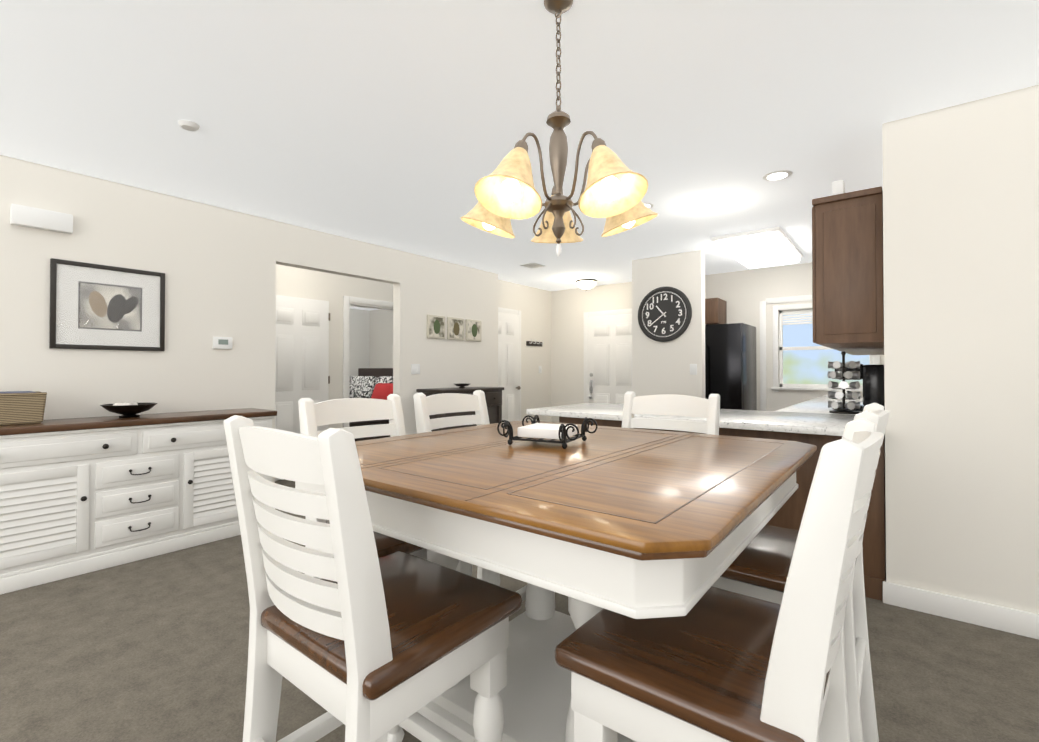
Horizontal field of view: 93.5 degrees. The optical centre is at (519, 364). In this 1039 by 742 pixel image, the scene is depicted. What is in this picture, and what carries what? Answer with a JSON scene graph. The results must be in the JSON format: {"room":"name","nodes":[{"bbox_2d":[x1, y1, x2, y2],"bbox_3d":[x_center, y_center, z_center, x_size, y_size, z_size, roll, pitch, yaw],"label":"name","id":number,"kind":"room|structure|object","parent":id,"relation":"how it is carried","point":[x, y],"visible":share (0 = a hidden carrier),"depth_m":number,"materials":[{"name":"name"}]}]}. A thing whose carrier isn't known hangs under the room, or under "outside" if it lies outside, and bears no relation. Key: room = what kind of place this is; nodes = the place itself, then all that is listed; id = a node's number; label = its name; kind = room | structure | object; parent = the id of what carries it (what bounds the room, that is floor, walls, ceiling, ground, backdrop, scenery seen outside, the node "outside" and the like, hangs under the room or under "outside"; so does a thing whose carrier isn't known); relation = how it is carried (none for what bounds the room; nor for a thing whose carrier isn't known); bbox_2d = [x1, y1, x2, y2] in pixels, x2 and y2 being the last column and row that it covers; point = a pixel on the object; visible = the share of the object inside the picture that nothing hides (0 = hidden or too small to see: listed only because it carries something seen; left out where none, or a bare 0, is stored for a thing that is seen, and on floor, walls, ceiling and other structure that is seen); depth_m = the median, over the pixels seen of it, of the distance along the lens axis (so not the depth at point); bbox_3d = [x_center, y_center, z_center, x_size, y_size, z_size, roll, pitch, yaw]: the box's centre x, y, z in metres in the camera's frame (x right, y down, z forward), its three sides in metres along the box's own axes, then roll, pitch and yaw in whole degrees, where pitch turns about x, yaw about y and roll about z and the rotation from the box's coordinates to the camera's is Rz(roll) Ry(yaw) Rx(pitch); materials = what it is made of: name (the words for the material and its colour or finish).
{"room":"kitchen and dining room","nodes":[
{"label":"kitchen and dining room","id":0,"kind":"room"},
{"bbox_2d":[0,155,275,482],"bbox_3d":[-3.852,-0.021,2.075,0.120,2.500,5.520,-1,-1,38],"label":"wall","id":1,"kind":"structure","parent":0,"point":[216,265],"depth_m":3.50,"materials":[{"name":"white paint"}]},
{"bbox_2d":[10,204,72,233],"bbox_3d":[-2.984,-0.910,3.057,0.052,0.120,0.280,-1,-1,38],"label":"door chime","id":2,"kind":"object","parent":1,"relation":"attached to","point":[33,217],"visible":1,"depth_m":3.04,"materials":[{"name":"white plastic"}]},
{"bbox_2d":[49,258,164,350],"bbox_3d":[-2.783,-0.386,3.332,0.024,0.570,0.610,-1,-1,38],"label":"picture frame","id":3,"kind":"object","parent":1,"relation":"attached to","point":[98,307],"visible":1,"depth_m":3.30,"materials":[{"name":"grey"}]},
{"bbox_2d":[213,337,232,348],"bbox_3d":[-2.354,-0.172,3.876,0.026,0.095,0.140,-1,-1,38],"label":"thermostat","id":4,"kind":"object","parent":1,"relation":"attached to","point":[222,342],"visible":1,"depth_m":3.87,"materials":[{"name":"white plastic"}]},
{"bbox_2d":[276,264,348,427],"bbox_3d":[-2.958,0.015,5.083,0.120,2.500,2.560,-1,-1,38],"label":"wall","id":5,"kind":"structure","parent":0,"point":[333,289],"depth_m":5.87,"materials":[{"name":"white paint"}]},
{"bbox_2d":[275,295,329,480],"bbox_3d":[-2.478,0.252,5.499,0.116,2.025,0.772,-1,-1,38],"label":"door leaf","id":6,"kind":"structure","parent":5,"relation":"in","point":[302,352],"depth_m":5.53,"materials":[{"name":"white paint"}]},
{"bbox_2d":[343,296,392,427],"bbox_3d":[-1.915,0.218,6.397,0.140,2.125,0.950,-1,-1,38],"label":"door frame","id":7,"kind":"structure","parent":5,"relation":"attached to","point":[372,303],"depth_m":6.03,"materials":[{"name":"white paint"}]},
{"bbox_2d":[276,221,400,283],"bbox_3d":[-1.741,-1.064,4.785,0.120,0.350,1.330,-1,-1,38],"label":"lintel","id":8,"kind":"object","parent":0,"point":[305,248],"visible":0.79,"depth_m":4.67,"materials":[{"name":"white paint"}]},
{"bbox_2d":[350,308,369,375],"bbox_3d":[-4.727,0.058,8.713,0.120,2.500,6.100,-1,-1,38],"label":"wall","id":9,"kind":"structure","parent":0,"point":[359,338],"depth_m":10.34,"materials":[{"name":"white paint"}]},
{"bbox_2d":[349,277,392,303],"bbox_3d":[-1.923,-0.995,6.418,0.120,0.450,0.800,-1,-1,38],"label":"lintel","id":10,"kind":"object","parent":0,"point":[368,289],"visible":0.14,"depth_m":6.32,"materials":[{"name":"white paint"}]},
{"bbox_2d":[370,309,392,367],"bbox_3d":[-1.860,0.067,9.530,3.630,2.500,0.120,-1,-1,38],"label":"wall","id":11,"kind":"structure","parent":0,"point":[381,338],"depth_m":10.28,"materials":[{"name":"white paint"}]},
{"bbox_2d":[393,251,491,434],"bbox_3d":[-0.870,0.024,5.886,0.120,2.500,1.500,-1,-1,38],"label":"wall","id":12,"kind":"structure","parent":0,"point":[424,288],"depth_m":5.67,"materials":[{"name":"white paint"}]},
{"bbox_2d":[411,364,419,373],"bbox_3d":[-1.151,0.049,5.421,0.014,0.115,0.120,-1,-1,38],"label":"light switch","id":13,"kind":"object","parent":12,"relation":"attached to","point":[415,368],"visible":1,"depth_m":5.42,"materials":[{"name":"white plastic"}]},
{"bbox_2d":[427,315,480,341],"bbox_3d":[-0.770,-0.433,5.899,0.032,0.265,0.895,-1,-1,38],"label":"picture","id":14,"kind":"object","parent":12,"relation":"attached to","point":[436,327],"visible":1,"depth_m":5.85,"materials":[{"name":"paper"}]},
{"bbox_2d":[492,273,497,386],"bbox_3d":[-0.469,0.033,6.601,0.370,2.500,0.120,-1,-1,38],"label":"wall jog","id":15,"kind":"object","parent":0,"point":[494,329],"visible":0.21,"depth_m":6.49,"materials":[{"name":"white paint"}]},
{"bbox_2d":[0,479,1038,741],"bbox_3d":[-0.591,1.276,3.939,13.100,0.050,12.500,-1,-1,38],"label":"floor","id":16,"kind":"structure","parent":0,"point":[152,649],"depth_m":2.00,"materials":[{"name":"carpet"}]},
{"bbox_2d":[0,408,276,594],"bbox_3d":[-2.564,0.795,3.223,0.457,0.895,1.720,-1,-1,38],"label":"sideboard","id":17,"kind":"object","parent":16,"relation":"on","point":[79,496],"visible":0.83,"depth_m":2.99,"materials":[{"name":"white wood"}]},
{"bbox_2d":[0,391,46,425],"bbox_3d":[-2.957,0.225,2.794,0.225,0.232,0.340,-1,-1,38],"label":"wicker basket","id":18,"kind":"object","parent":17,"relation":"on","point":[21,407],"visible":1,"depth_m":2.79,"materials":[{"name":"brown wicker"}]},
{"bbox_2d":[100,402,156,417],"bbox_3d":[-2.584,0.296,3.237,0.300,0.098,0.300,-1,-1,38],"label":"decorative bowl","id":19,"kind":"object","parent":17,"relation":"on","point":[127,409],"visible":0.98,"depth_m":3.17,"materials":[{"name":"black ceramic"}]},
{"bbox_2d":[349,368,392,440],"bbox_3d":[-2.902,0.680,8.523,2.020,1.250,1.700,-1,-1,38],"label":"bed","id":20,"kind":"object","parent":16,"relation":"on","point":[374,383],"visible":0.29,"depth_m":8.83,"materials":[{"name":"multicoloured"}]},
{"bbox_2d":[224,415,521,741],"bbox_3d":[-0.354,0.669,1.190,0.500,1.099,0.550,-1,-1,38],"label":"dining chair","id":21,"kind":"object","parent":16,"relation":"on","point":[361,641],"visible":1,"depth_m":1.03,"materials":[{"name":"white wood"}]},
{"bbox_2d":[298,394,471,691],"bbox_3d":[-0.509,0.677,1.883,0.550,1.099,0.500,-1,-1,38],"label":"dining chair","id":22,"kind":"object","parent":16,"relation":"on","point":[312,416],"visible":0.21,"depth_m":1.99,"materials":[{"name":"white wood"}]},
{"bbox_2d":[416,387,503,430],"bbox_3d":[-0.659,0.772,5.687,0.422,1.000,1.040,-1,-1,38],"label":"console table","id":23,"kind":"object","parent":16,"relation":"on","point":[493,396],"visible":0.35,"depth_m":5.62,"materials":[{"name":"grey wood"}]},
{"bbox_2d":[454,383,469,387],"bbox_3d":[-0.669,0.246,5.702,0.200,0.050,0.200,-1,-1,38],"label":"bowl","id":24,"kind":"object","parent":23,"relation":"on","point":[461,385],"visible":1,"depth_m":5.65,"materials":[{"name":"grey wood"}]},
{"bbox_2d":[413,390,526,600],"bbox_3d":[-0.164,0.682,2.324,0.550,1.099,0.500,-1,-1,38],"label":"dining chair","id":25,"kind":"object","parent":16,"relation":"on","point":[425,407],"visible":0.21,"depth_m":2.45,"materials":[{"name":"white wood"}]},
{"bbox_2d":[295,421,816,741],"bbox_3d":[0.137,0.756,1.694,1.400,0.936,1.400,-1,-1,38],"label":"dining table","id":26,"kind":"object","parent":16,"relation":"on","point":[634,523],"visible":0.75,"depth_m":1.19,"materials":[{"name":"brown wood"}]},
{"bbox_2d":[497,415,597,448],"bbox_3d":[0.106,0.245,1.807,0.313,0.089,0.313,0,-1,26],"label":"napkin holder","id":27,"kind":"object","parent":26,"relation":"on","point":[552,432],"visible":1,"depth_m":1.75,"materials":[{"name":"black metal"}]},
{"bbox_2d":[622,391,719,434],"bbox_3d":[0.577,0.680,2.144,0.500,1.099,0.550,-1,-1,38],"label":"dining chair","id":28,"kind":"object","parent":16,"relation":"on","point":[683,405],"visible":0.23,"depth_m":2.33,"materials":[{"name":"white wood"}]},
{"bbox_2d":[555,418,882,741],"bbox_3d":[0.437,0.667,1.041,0.550,1.099,0.500,-1,-1,38],"label":"dining chair","id":29,"kind":"object","parent":16,"relation":"on","point":[714,664],"visible":0.96,"depth_m":0.88,"materials":[{"name":"white wood"}]},
{"bbox_2d":[559,419,885,600],"bbox_3d":[1.301,0.807,3.430,2.035,0.876,0.620,-1,-1,38],"label":"base cabinet","id":30,"kind":"object","parent":16,"relation":"on","point":[790,515],"depth_m":2.72,"materials":[{"name":"brown wood"}]},
{"bbox_2d":[526,403,854,435],"bbox_3d":[1.184,0.349,3.375,2.144,0.040,0.940,-1,-1,38],"label":"countertop","id":31,"kind":"structure","parent":30,"relation":"on","point":[794,423],"depth_m":3.01,"materials":[{"name":"white stone"}]},
{"bbox_2d":[705,323,756,409],"bbox_3d":[2.413,0.397,6.167,0.900,1.760,0.786,-1,-1,38],"label":"refrigerator","id":32,"kind":"object","parent":16,"relation":"on","point":[730,365],"visible":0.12,"depth_m":5.78,"materials":[{"name":"black metal"}]},
{"bbox_2d":[712,403,889,741],"bbox_3d":[0.844,0.673,1.561,0.550,1.099,0.500,-1,-1,38],"label":"dining chair","id":33,"kind":"object","parent":16,"relation":"on","point":[758,567],"visible":0.29,"depth_m":1.44,"materials":[{"name":"white wood"}]},
{"bbox_2d":[882,85,1038,613],"bbox_3d":[4.545,-0.011,2.908,3.720,2.500,3.820,-1,-1,38],"label":"wall block","id":34,"kind":"object","parent":16,"relation":"on","point":[961,267],"visible":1,"depth_m":2.36,"materials":[{"name":"white paint"}]},
{"bbox_2d":[812,186,883,349],"bbox_3d":[1.976,-0.543,2.933,0.339,0.845,0.455,-1,-1,38],"label":"upper cabinet","id":35,"kind":"object","parent":34,"relation":"attached to","point":[847,279],"depth_m":2.75,"materials":[{"name":"brown wood"}]},
{"bbox_2d":[832,180,844,194],"bbox_3d":[1.846,-1.016,2.829,0.060,0.094,0.050,-1,-1,38],"label":"air freshener","id":36,"kind":"object","parent":35,"relation":"on","point":[838,186],"visible":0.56,"depth_m":2.81,"materials":[{"name":"white plastic"}]},
{"bbox_2d":[838,350,883,353],"bbox_3d":[2.532,-0.535,3.644,0.339,0.845,0.449,-1,-1,38],"label":"upper cabinet","id":37,"kind":"object","parent":34,"relation":"attached to","point":[847,351],"depth_m":4.00,"materials":[{"name":"brown wood"}]},
{"bbox_2d":[851,354,883,354],"bbox_3d":[3.364,-0.522,4.707,0.339,0.845,0.451,-1,-1,38],"label":"upper cabinet","id":38,"kind":"object","parent":34,"relation":"attached to","point":[851,354],"depth_m":4.74,"materials":[{"name":"brown wood"}]},
{"bbox_2d":[876,346,883,349],"bbox_3d":[2.255,-0.539,3.290,0.339,0.845,0.451,-1,-1,38],"label":"upper cabinet","id":39,"kind":"object","parent":34,"relation":"attached to","point":[877,347],"depth_m":3.38,"materials":[{"name":"brown wood"}]},
{"bbox_2d":[883,581,1038,638],"bbox_3d":[3.357,1.165,1.387,3.735,0.110,0.018,-1,-1,38],"label":"baseboard","id":40,"kind":"structure","parent":34,"relation":"attached to","point":[1009,620],"depth_m":2.34,"materials":[{"name":"white paint"}]},
{"bbox_2d":[0,0,1038,309],"bbox_3d":[-0.591,-1.279,3.970,13.100,0.060,12.500,-1,-1,38],"label":"ceiling","id":41,"kind":"structure","parent":0,"point":[400,124],"depth_m":2.35,"materials":[{"name":"white paint"}]},
{"bbox_2d":[178,120,199,131],"bbox_3d":[-1.737,-1.254,2.568,0.096,0.022,0.096,-1,-1,38],"label":"smoke detector","id":42,"kind":"object","parent":41,"relation":"attached to","point":[189,125],"visible":0.98,"depth_m":2.55,"materials":[{"name":"white plastic"}]},
{"bbox_2d":[520,262,545,268],"bbox_3d":[0.165,-1.218,6.006,0.220,0.011,0.240,-1,-1,38],"label":"ceiling vent","id":43,"kind":"object","parent":41,"relation":"in","point":[532,265],"visible":0.98,"depth_m":5.97,"materials":[{"name":"white plastic"}]},
{"bbox_2d":[460,0,657,256],"bbox_3d":[0.121,-0.825,1.696,0.719,0.899,0.698,-1,-1,38],"label":"chandelier","id":44,"kind":"object","parent":41,"relation":"hanging from","point":[613,193],"visible":1,"depth_m":1.58,"materials":[{"name":"beige glass"}]},
{"bbox_2d":[576,279,596,290],"bbox_3d":[0.964,-1.140,7.043,0.310,0.142,0.310,-1,-1,38],"label":"ceiling light","id":45,"kind":"object","parent":41,"relation":"attached to","point":[586,284],"visible":1,"depth_m":6.95,"materials":[{"name":"white glass"}]},
{"bbox_2d":[644,202,653,208],"bbox_3d":[0.969,-1.246,3.854,0.180,0.006,0.180,-1,-1,38],"label":"recessed light","id":46,"kind":"object","parent":41,"relation":"in","point":[649,205],"visible":0.23,"depth_m":3.82,"materials":[{"name":"white paint"}]},
{"bbox_2d":[711,226,803,268],"bbox_3d":[2.513,-1.185,5.096,0.600,0.100,1.360,-1,-1,38],"label":"kitchen ceiling light","id":47,"kind":"object","parent":41,"relation":"attached to","point":[772,246],"visible":1,"depth_m":4.78,"materials":[{"name":"white paint"}]},
{"bbox_2d":[762,170,792,180],"bbox_3d":[1.713,-1.254,3.246,0.180,0.006,0.180,-1,-1,38],"label":"recessed light","id":48,"kind":"object","parent":41,"relation":"in","point":[777,175],"visible":1,"depth_m":3.23,"materials":[{"name":"white paint"}]},
{"bbox_2d":[498,279,550,421],"bbox_3d":[-0.028,0.042,7.367,0.120,2.500,1.630,-1,-1,38],"label":"wall","id":49,"kind":"structure","parent":0,"point":[532,305],"depth_m":7.58,"materials":[{"name":"white paint"}]},
{"bbox_2d":[498,307,520,420],"bbox_3d":[-0.189,0.237,6.970,0.112,2.100,0.790,-1,-1,38],"label":"closet door","id":50,"kind":"structure","parent":49,"relation":"in","point":[509,350],"depth_m":7.07,"materials":[{"name":"white paint"}]},
{"bbox_2d":[526,339,543,346],"bbox_3d":[0.254,-0.342,7.577,0.076,0.102,0.400,-1,-1,38],"label":"coat hook rack","id":51,"kind":"object","parent":49,"relation":"attached to","point":[532,343],"visible":1,"depth_m":7.53,"materials":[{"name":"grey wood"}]},
{"bbox_2d":[551,282,631,422],"bbox_3d":[1.352,0.042,7.399,2.255,2.500,0.120,-1,-1,38],"label":"wall","id":52,"kind":"structure","parent":0,"point":[569,307],"depth_m":7.73,"materials":[{"name":"white paint"}]},
{"bbox_2d":[584,309,631,403],"bbox_3d":[1.371,0.238,7.239,1.010,2.105,0.102,-1,-1,38],"label":"entry door","id":53,"kind":"structure","parent":52,"relation":"in","point":[608,357],"depth_m":7.30,"materials":[{"name":"white paint"}]},
{"bbox_2d":[632,250,704,397],"bbox_3d":[1.672,0.020,5.523,0.801,2.500,0.120,-1,-1,38],"label":"wall","id":54,"kind":"structure","parent":0,"point":[660,368],"depth_m":5.43,"materials":[{"name":"white paint"}]},
{"bbox_2d":[638,286,691,341],"bbox_3d":[1.618,-0.566,5.478,0.620,0.620,0.028,-1,-1,38],"label":"wall clock","id":55,"kind":"object","parent":54,"relation":"attached to","point":[664,314],"visible":1,"depth_m":5.46,"materials":[{"name":"black"}]},
{"bbox_2d":[690,364,696,374],"bbox_3d":[1.879,0.049,5.281,0.075,0.115,0.010,-1,-1,38],"label":"light switch","id":56,"kind":"object","parent":54,"relation":"attached to","point":[693,369],"visible":1,"depth_m":5.28,"materials":[{"name":"white plastic"}]},
{"bbox_2d":[705,262,883,410],"bbox_3d":[3.236,0.027,6.115,2.295,2.500,0.120,-1,-1,38],"label":"wall","id":57,"kind":"structure","parent":0,"point":[743,293],"depth_m":6.14,"materials":[{"name":"white paint"}]},
{"bbox_2d":[705,298,726,324],"bbox_3d":[2.391,-0.679,6.452,0.550,0.320,0.395,-1,-1,38],"label":"upper cabinet","id":58,"kind":"object","parent":57,"relation":"attached to","point":[715,310],"visible":0.38,"depth_m":6.19,"materials":[{"name":"brown wood"}]},
{"bbox_2d":[760,295,811,410],"bbox_3d":[3.569,0.218,5.767,1.335,2.110,0.015,-1,-1,38],"label":"door frame","id":59,"kind":"structure","parent":57,"relation":"attached to","point":[762,355],"depth_m":6.15,"materials":[{"name":"white paint"}]},
{"bbox_2d":[771,303,879,391],"bbox_3d":[3.599,-0.202,5.783,1.110,1.070,0.120,-1,-1,38],"label":"kitchen window","id":60,"kind":"structure","parent":57,"relation":"in","point":[778,384],"depth_m":6.00,"materials":[{"name":"white paint"}]},
{"bbox_2d":[777,395,862,414],"bbox_3d":[2.950,0.799,4.418,0.655,0.915,2.885,-1,-1,38],"label":"countertop","id":61,"kind":"structure","parent":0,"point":[818,405],"depth_m":3.93,"materials":[{"name":"white stone"}]},
{"bbox_2d":[827,351,860,413],"bbox_3d":[2.207,0.118,3.326,0.187,0.419,0.186,-1,-1,38],"label":"carousel","id":62,"kind":"object","parent":61,"relation":"on","point":[843,375],"visible":1,"depth_m":3.28,"materials":[{"name":"grey metal"}]},
{"bbox_2d":[834,364,884,410],"bbox_3d":[2.504,0.161,3.591,0.320,0.340,0.245,-1,-1,38],"label":"coffee maker","id":63,"kind":"object","parent":61,"relation":"on","point":[872,376],"visible":0.54,"depth_m":3.45,"materials":[{"name":"black plastic"}]},
{"label":"outside","id":64,"kind":"structure","parent":0,"visible":0},
{"bbox_2d":[783,314,869,384],"bbox_3d":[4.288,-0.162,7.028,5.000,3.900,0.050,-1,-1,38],"label":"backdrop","id":65,"kind":"structure","parent":64,"point":[805,366],"depth_m":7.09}
]}

